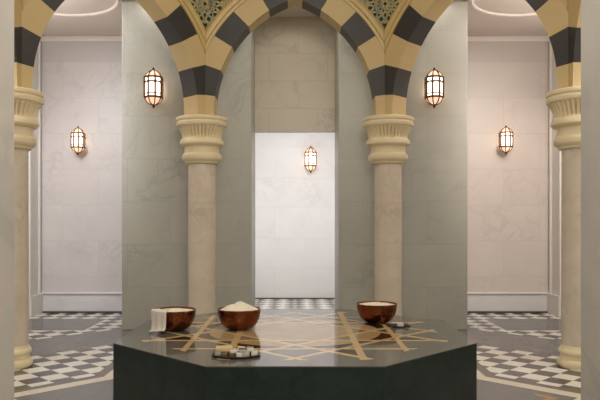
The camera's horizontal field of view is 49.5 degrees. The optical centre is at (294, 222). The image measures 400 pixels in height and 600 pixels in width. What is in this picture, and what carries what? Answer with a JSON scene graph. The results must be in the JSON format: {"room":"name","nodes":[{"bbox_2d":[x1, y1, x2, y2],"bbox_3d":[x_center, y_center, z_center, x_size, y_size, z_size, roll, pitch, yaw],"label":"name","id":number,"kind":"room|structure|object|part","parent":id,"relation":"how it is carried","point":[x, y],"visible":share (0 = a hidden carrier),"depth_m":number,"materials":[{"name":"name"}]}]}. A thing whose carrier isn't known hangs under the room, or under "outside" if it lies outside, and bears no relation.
{"room":"spa","nodes":[
{"label":"spa","id":0,"kind":"room"},
{"bbox_2d":[0,0,13,399],"bbox_3d":[-1.519,-1.225,2.650,0.662,5.450,0.700,0,0,0],"label":"wall","id":1,"kind":"structure","parent":0,"point":[6,6],"depth_m":2.71,"materials":[{"name":"stone"}]},
{"bbox_2d":[41,42,121,291],"bbox_3d":[-3.408,-0.815,10.960,1.955,4.630,0.120,0,0,0],"label":"wall","id":2,"kind":"structure","parent":0,"point":[81,82],"depth_m":10.90,"materials":[{"name":"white stone"}]},
{"bbox_2d":[70,126,84,154],"bbox_3d":[-3.590,-1.364,10.771,0.214,0.489,0.254,0,0,0],"label":"wall lantern","id":3,"kind":"object","parent":2,"relation":"attached to","point":[77,136],"visible":1,"depth_m":10.69,"materials":[{"name":"white glass"}]},
{"bbox_3d":[-3.590,-1.364,10.751,0.177,0.235,0.177,0,0,0],"label":"glass pane","id":4,"kind":"part","parent":3,"relation":"part of","materials":[{"name":"beige glass"}]},
{"bbox_2d":[40,36,121,41],"bbox_3d":[-3.355,-3.085,10.883,1.860,0.090,0.035,0,0,0],"label":"trim","id":5,"kind":"structure","parent":2,"relation":"attached to","point":[43,38],"depth_m":10.88,"materials":[{"name":"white paint"}]},
{"bbox_2d":[41,292,121,310],"bbox_3d":[-3.355,1.312,10.863,1.860,0.315,0.075,0,0,0],"label":"baseboard","id":6,"kind":"structure","parent":2,"relation":"attached to","point":[52,301],"depth_m":10.85,"materials":[{"name":"stone"}]},
{"bbox_2d":[42,311,121,312],"bbox_3d":[-3.355,1.485,10.855,1.860,0.030,0.090,0,0,0],"label":"trim","id":7,"kind":"structure","parent":2,"relation":"attached to","point":[42,311],"depth_m":10.81,"materials":[{"name":"stone"}]},
{"bbox_2d":[122,0,466,329],"bbox_3d":[-0.005,-0.815,9.555,4.850,4.630,0.890,0,0,0],"label":"wall","id":8,"kind":"structure","parent":0,"point":[434,173],"depth_m":9.11,"materials":[{"name":"grey stone"}]},
{"bbox_2d":[143,67,162,107],"bbox_3d":[-1.945,-1.860,8.960,0.250,0.570,0.296,0,0,0],"label":"wall lantern","id":9,"kind":"object","parent":8,"relation":"attached to","point":[152,80],"visible":1,"depth_m":8.86,"materials":[{"name":"white glass"}]},
{"bbox_3d":[-1.945,-1.860,8.937,0.206,0.274,0.206,0,0,0],"label":"glass pane","id":10,"kind":"part","parent":9,"relation":"part of","materials":[{"name":"beige glass"}]},
{"bbox_3d":[-1.945,-1.673,8.937,0.223,0.096,0.223,0,0,0],"label":"lamp shade","id":11,"kind":"part","parent":9,"relation":"part of","materials":[{"name":"brown"}]},
{"bbox_2d":[424,67,443,107],"bbox_3d":[1.915,-1.860,8.960,0.250,0.570,0.296,0,0,0],"label":"wall lantern","id":12,"kind":"object","parent":8,"relation":"attached to","point":[434,80],"visible":1,"depth_m":8.86,"materials":[{"name":"white glass"}]},
{"bbox_3d":[1.915,-1.673,8.937,0.223,0.096,0.223,0,0,0],"label":"lamp shade","id":13,"kind":"part","parent":12,"relation":"part of","materials":[{"name":"brown"}]},
{"bbox_3d":[1.915,-1.860,8.937,0.206,0.274,0.206,0,0,0],"label":"glass pane","id":14,"kind":"part","parent":12,"relation":"part of","materials":[{"name":"beige glass"}]},
{"bbox_2d":[255,133,334,297],"bbox_3d":[0.000,-0.815,12.940,5.000,4.630,0.120,0,0,0],"label":"wall","id":15,"kind":"structure","parent":0,"point":[295,206],"depth_m":12.88,"materials":[{"name":"white stone"}]},
{"bbox_2d":[255,298,334,298],"bbox_3d":[0.000,1.490,12.855,2.100,0.020,0.050,0,0,0],"label":"trim","id":16,"kind":"structure","parent":15,"relation":"attached to","point":[255,298],"depth_m":12.83,"materials":[{"name":"stone"}]},
{"bbox_2d":[304,146,316,172],"bbox_3d":[0.305,-1.245,12.737,0.237,0.541,0.281,0,0,0],"label":"wall lantern","id":17,"kind":"object","parent":15,"relation":"attached to","point":[310,155],"visible":1,"depth_m":12.64,"materials":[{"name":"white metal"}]},
{"bbox_3d":[0.305,-1.245,12.715,0.196,0.260,0.196,0,0,0],"label":"glass pane","id":18,"kind":"part","parent":17,"relation":"part of","materials":[{"name":"beige glass"}]},
{"bbox_2d":[255,17,334,132],"bbox_3d":[0.000,-2.450,9.990,1.280,2.100,0.220,0,0,0],"label":"wall","id":19,"kind":"structure","parent":0,"point":[295,56],"depth_m":9.88,"materials":[{"name":"stone"}]},
{"bbox_2d":[42,0,547,35],"bbox_3d":[0.000,-3.180,5.900,8.850,0.100,14.200,0,0,0],"label":"ceiling","id":20,"kind":"structure","parent":0,"point":[478,23],"depth_m":10.05,"materials":[{"name":"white paint"}]},
{"bbox_2d":[53,0,121,16],"bbox_3d":[-3.300,-3.115,8.920,1.800,0.030,1.800,0,0,0],"label":"trim","id":21,"kind":"structure","parent":20,"relation":"attached to","point":[118,2],"depth_m":9.68,"materials":[{"name":"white paint"}]},
{"bbox_2d":[468,0,536,16],"bbox_3d":[3.300,-3.115,8.920,1.800,0.030,1.800,0,0,0],"label":"trim","id":22,"kind":"structure","parent":20,"relation":"attached to","point":[470,2],"depth_m":9.68,"materials":[{"name":"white paint"}]},
{"bbox_2d":[14,299,580,399],"bbox_3d":[0.000,1.550,6.000,9.200,0.100,14.400,0,0,0],"label":"floor","id":23,"kind":"structure","parent":0,"point":[71,353],"depth_m":7.47,"materials":[{"name":"tile"}]},
{"bbox_2d":[14,86,43,369],"bbox_3d":[-2.980,0.064,6.794,0.671,2.871,0.671,0,0,25],"label":"marble column","id":24,"kind":"structure","parent":23,"relation":"on","point":[28,102],"depth_m":6.69,"materials":[{"name":"beige stone"}]},
{"bbox_2d":[176,114,227,314],"bbox_3d":[-1.219,0.064,8.518,0.671,2.871,0.671,0,0,14],"label":"marble column","id":25,"kind":"structure","parent":23,"relation":"on","point":[201,140],"depth_m":8.35,"materials":[{"name":"beige stone"}]},
{"bbox_2d":[22,0,205,114],"bbox_3d":[-2.080,-2.644,7.636,2.590,2.602,0.355,0,0,-44],"label":"arch","id":26,"kind":"object","parent":25,"relation":"on","point":[180,22],"visible":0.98,"depth_m":8.14,"materials":[{"name":"beige stone"}]},
{"bbox_3d":[-1.568,-2.746,7.963,1.190,1.151,0.105,0,0,-44],"label":"arch moulding","id":27,"kind":"part","parent":26,"relation":"part of","materials":[{"name":"beige stone"}]},
{"bbox_2d":[204,0,385,114],"bbox_3d":[0.000,-2.644,8.491,2.562,2.602,0.355,0,0,0],"label":"arch","id":28,"kind":"object","parent":25,"relation":"on","point":[362,24],"visible":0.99,"depth_m":8.37,"materials":[{"name":"beige stone"}]},
{"bbox_3d":[-0.589,-2.746,8.366,1.178,1.151,0.105,0,0,0],"label":"arch moulding","id":29,"kind":"part","parent":28,"relation":"part of","materials":[{"name":"beige stone"}]},
{"bbox_3d":[0.589,-2.746,8.366,1.178,1.151,0.105,0,0,0],"label":"arch moulding","id":30,"kind":"part","parent":28,"relation":"part of","materials":[{"name":"beige stone"}]},
{"bbox_2d":[113,309,476,399],"bbox_3d":[0.000,1.212,5.575,2.803,0.576,2.770,0,0,0],"label":"stone platform","id":31,"kind":"object","parent":23,"relation":"on","point":[306,354],"visible":0.89,"depth_m":4.67,"materials":[{"name":"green stone"}]},
{"bbox_2d":[154,306,195,330],"bbox_3d":[-1.046,0.834,5.620,0.381,0.180,0.381,0,0,0],"label":"copper bowl","id":32,"kind":"object","parent":31,"relation":"on","point":[175,321],"visible":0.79,"depth_m":5.48,"materials":[{"name":"brown metal"}]},
{"bbox_2d":[149,309,168,331],"bbox_3d":[-1.142,0.824,5.465,0.187,0.189,0.128,0,0,32],"label":"towel","id":33,"kind":"object","parent":32,"relation":"hanging from","point":[158,316],"visible":1,"depth_m":5.43,"materials":[{"name":"beige fabric"}]},
{"bbox_2d":[167,308,192,311],"bbox_3d":[-1.046,0.765,5.620,0.353,0.057,0.353,0,0,0],"label":"foam","id":34,"kind":"object","parent":32,"relation":"in","point":[169,309],"visible":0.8,"depth_m":5.59,"materials":[{"name":"white"}]},
{"bbox_2d":[211,352,260,358],"bbox_3d":[-0.408,0.916,4.525,0.334,0.016,0.252,0,0,0],"label":"soap tray","id":35,"kind":"object","parent":31,"relation":"on","point":[213,353],"visible":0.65,"depth_m":4.42,"materials":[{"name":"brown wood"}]},
{"bbox_2d":[221,352,227,356],"bbox_3d":[-0.484,0.902,4.450,0.043,0.026,0.038,0,0,-4],"label":"soap bar","id":36,"kind":"object","parent":35,"relation":"on","point":[224,354],"visible":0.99,"depth_m":4.43,"materials":[{"name":"brown"}]},
{"bbox_2d":[236,352,242,356],"bbox_3d":[-0.381,0.902,4.450,0.043,0.026,0.038,0,0,-7],"label":"soap bar","id":37,"kind":"object","parent":35,"relation":"on","point":[238,354],"visible":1,"depth_m":4.43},
{"bbox_2d":[217,306,260,329],"bbox_3d":[-0.487,0.834,5.670,0.381,0.180,0.381,0,0,0],"label":"copper bowl","id":38,"kind":"object","parent":31,"relation":"on","point":[233,320],"visible":0.92,"depth_m":5.53,"materials":[{"name":"brown metal"}]},
{"bbox_2d":[220,301,257,310],"bbox_3d":[-0.487,0.735,5.670,0.353,0.118,0.353,0,0,0],"label":"foam","id":39,"kind":"object","parent":38,"relation":"in","point":[238,306],"visible":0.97,"depth_m":5.60,"materials":[{"name":"white"}]},
{"bbox_2d":[356,301,396,323],"bbox_3d":[0.760,0.834,6.040,0.381,0.180,0.381,0,0,0],"label":"copper bowl","id":40,"kind":"object","parent":31,"relation":"on","point":[368,313],"visible":0.98,"depth_m":5.90,"materials":[{"name":"brown metal"}]},
{"bbox_2d":[360,302,394,305],"bbox_3d":[0.760,0.764,6.040,0.353,0.060,0.353,0,0,0],"label":"foam","id":41,"kind":"object","parent":40,"relation":"in","point":[367,303],"visible":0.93,"depth_m":6.00,"materials":[{"name":"white"}]},
{"bbox_2d":[387,324,410,327],"bbox_3d":[0.925,0.918,5.800,0.204,0.012,0.165,0,0,0],"label":"soap tray","id":42,"kind":"object","parent":31,"relation":"on","point":[388,325],"visible":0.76,"depth_m":5.74,"materials":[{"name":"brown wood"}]},
{"bbox_2d":[362,114,413,315],"bbox_3d":[1.219,0.064,8.518,0.671,2.871,0.671,0,0,-14],"label":"marble column","id":43,"kind":"structure","parent":23,"relation":"on","point":[388,140],"depth_m":8.35,"materials":[{"name":"beige stone"}]},
{"bbox_2d":[384,0,567,114],"bbox_3d":[2.080,-2.644,7.636,2.590,2.602,0.355,0,0,44],"label":"arch","id":44,"kind":"object","parent":43,"relation":"on","point":[408,22],"visible":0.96,"depth_m":8.14,"materials":[{"name":"beige stone"}]},
{"bbox_3d":[1.568,-2.746,7.963,1.190,1.151,0.105,0,0,44],"label":"arch moulding","id":45,"kind":"part","parent":44,"relation":"part of","materials":[{"name":"beige stone"}]},
{"bbox_2d":[546,86,580,370],"bbox_3d":[2.980,0.064,6.794,0.671,2.871,0.671,0,0,-3],"label":"marble column","id":46,"kind":"structure","parent":23,"relation":"on","point":[564,104],"depth_m":6.67,"materials":[{"name":"beige stone"}]},
{"bbox_3d":[2.980,0.064,4.356,0.672,2.871,0.672,0,0,-23],"label":"marble column","id":47,"kind":"structure","parent":23,"relation":"on","visible":0},
{"bbox_2d":[566,0,580,86],"bbox_3d":[2.953,-2.644,5.575,0.355,2.602,2.562,0,0,0],"label":"arch","id":48,"kind":"object","parent":47,"relation":"on","point":[573,6],"visible":0.51,"depth_m":6.62,"materials":[{"name":"beige stone"}]},
{"bbox_3d":[-2.980,0.064,4.356,0.672,2.871,0.672,0,0,23],"label":"marble column","id":49,"kind":"structure","parent":23,"relation":"on","visible":0},
{"bbox_2d":[14,0,23,86],"bbox_3d":[-2.953,-2.644,5.575,0.355,2.602,2.562,0,0,0],"label":"arch","id":50,"kind":"object","parent":49,"relation":"on","point":[18,4],"visible":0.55,"depth_m":6.65,"materials":[{"name":"beige stone"}]},
{"bbox_2d":[467,42,548,291],"bbox_3d":[3.402,-0.815,10.960,1.965,4.630,0.120,0,0,0],"label":"wall","id":51,"kind":"structure","parent":0,"point":[508,82],"depth_m":10.90,"materials":[{"name":"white stone"}]},
{"bbox_2d":[499,126,512,153],"bbox_3d":[3.490,-1.374,10.771,0.214,0.489,0.254,0,0,0],"label":"wall lantern","id":52,"kind":"object","parent":51,"relation":"attached to","point":[506,134],"visible":1,"depth_m":10.69,"materials":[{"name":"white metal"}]},
{"bbox_3d":[3.490,-1.214,10.751,0.192,0.082,0.192,0,0,0],"label":"lamp shade","id":53,"kind":"part","parent":52,"relation":"part of","materials":[{"name":"brown"}]},
{"bbox_3d":[3.490,-1.374,10.751,0.177,0.235,0.177,0,0,0],"label":"glass pane","id":54,"kind":"part","parent":52,"relation":"part of","materials":[{"name":"beige glass"}]},
{"bbox_2d":[467,311,547,312],"bbox_3d":[3.355,1.485,10.855,1.860,0.030,0.090,0,0,0],"label":"trim","id":55,"kind":"structure","parent":51,"relation":"attached to","point":[467,311],"depth_m":10.81,"materials":[{"name":"stone"}]},
{"bbox_2d":[467,292,548,310],"bbox_3d":[3.355,1.312,10.863,1.860,0.315,0.075,0,0,0],"label":"baseboard","id":56,"kind":"structure","parent":51,"relation":"attached to","point":[476,301],"depth_m":10.85,"materials":[{"name":"stone"}]},
{"bbox_2d":[467,36,549,41],"bbox_3d":[3.355,-3.085,10.883,1.860,0.090,0.035,0,0,0],"label":"trim","id":57,"kind":"structure","parent":51,"relation":"attached to","point":[469,38],"depth_m":10.88,"materials":[{"name":"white paint"}]},
{"bbox_2d":[581,0,599,399],"bbox_3d":[1.546,-1.225,2.650,0.674,5.450,0.700,0,0,0],"label":"wall","id":58,"kind":"structure","parent":0,"point":[590,9],"depth_m":2.70,"materials":[{"name":"stone"}]},
{"bbox_3d":[-4.355,-0.815,4.910,0.140,4.630,12.220,0,0,0],"label":"wall","id":59,"kind":"structure","parent":0,"visible":0},
{"bbox_2d":[29,42,42,316],"bbox_3d":[-4.245,-0.755,10.635,0.080,4.510,0.530,0,0,0],"label":"trim","id":60,"kind":"structure","parent":59,"relation":"attached to","point":[35,295],"depth_m":10.66,"materials":[{"name":"white stone"}]},
{"bbox_3d":[4.355,-0.815,4.910,0.140,4.630,12.220,0,0,0],"label":"wall","id":61,"kind":"structure","parent":0,"visible":0},
{"bbox_2d":[547,42,560,316],"bbox_3d":[4.245,-0.755,10.635,0.080,4.510,0.530,0,0,0],"label":"trim","id":62,"kind":"structure","parent":61,"relation":"attached to","point":[554,295],"depth_m":10.66,"materials":[{"name":"white stone"}]},
{"label":"soap bar","id":63,"kind":"object","parent":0,"visible":0},
{"bbox_2d":[216,345,232,351],"bbox_3d":[-0.493,0.874,4.525,0.115,0.030,0.085,0,0,-7],"label":"soap bar","id":64,"kind":"object","parent":63,"relation":"on","point":[221,348],"visible":0.89,"depth_m":4.49,"materials":[{"name":"beige"}]}
]}

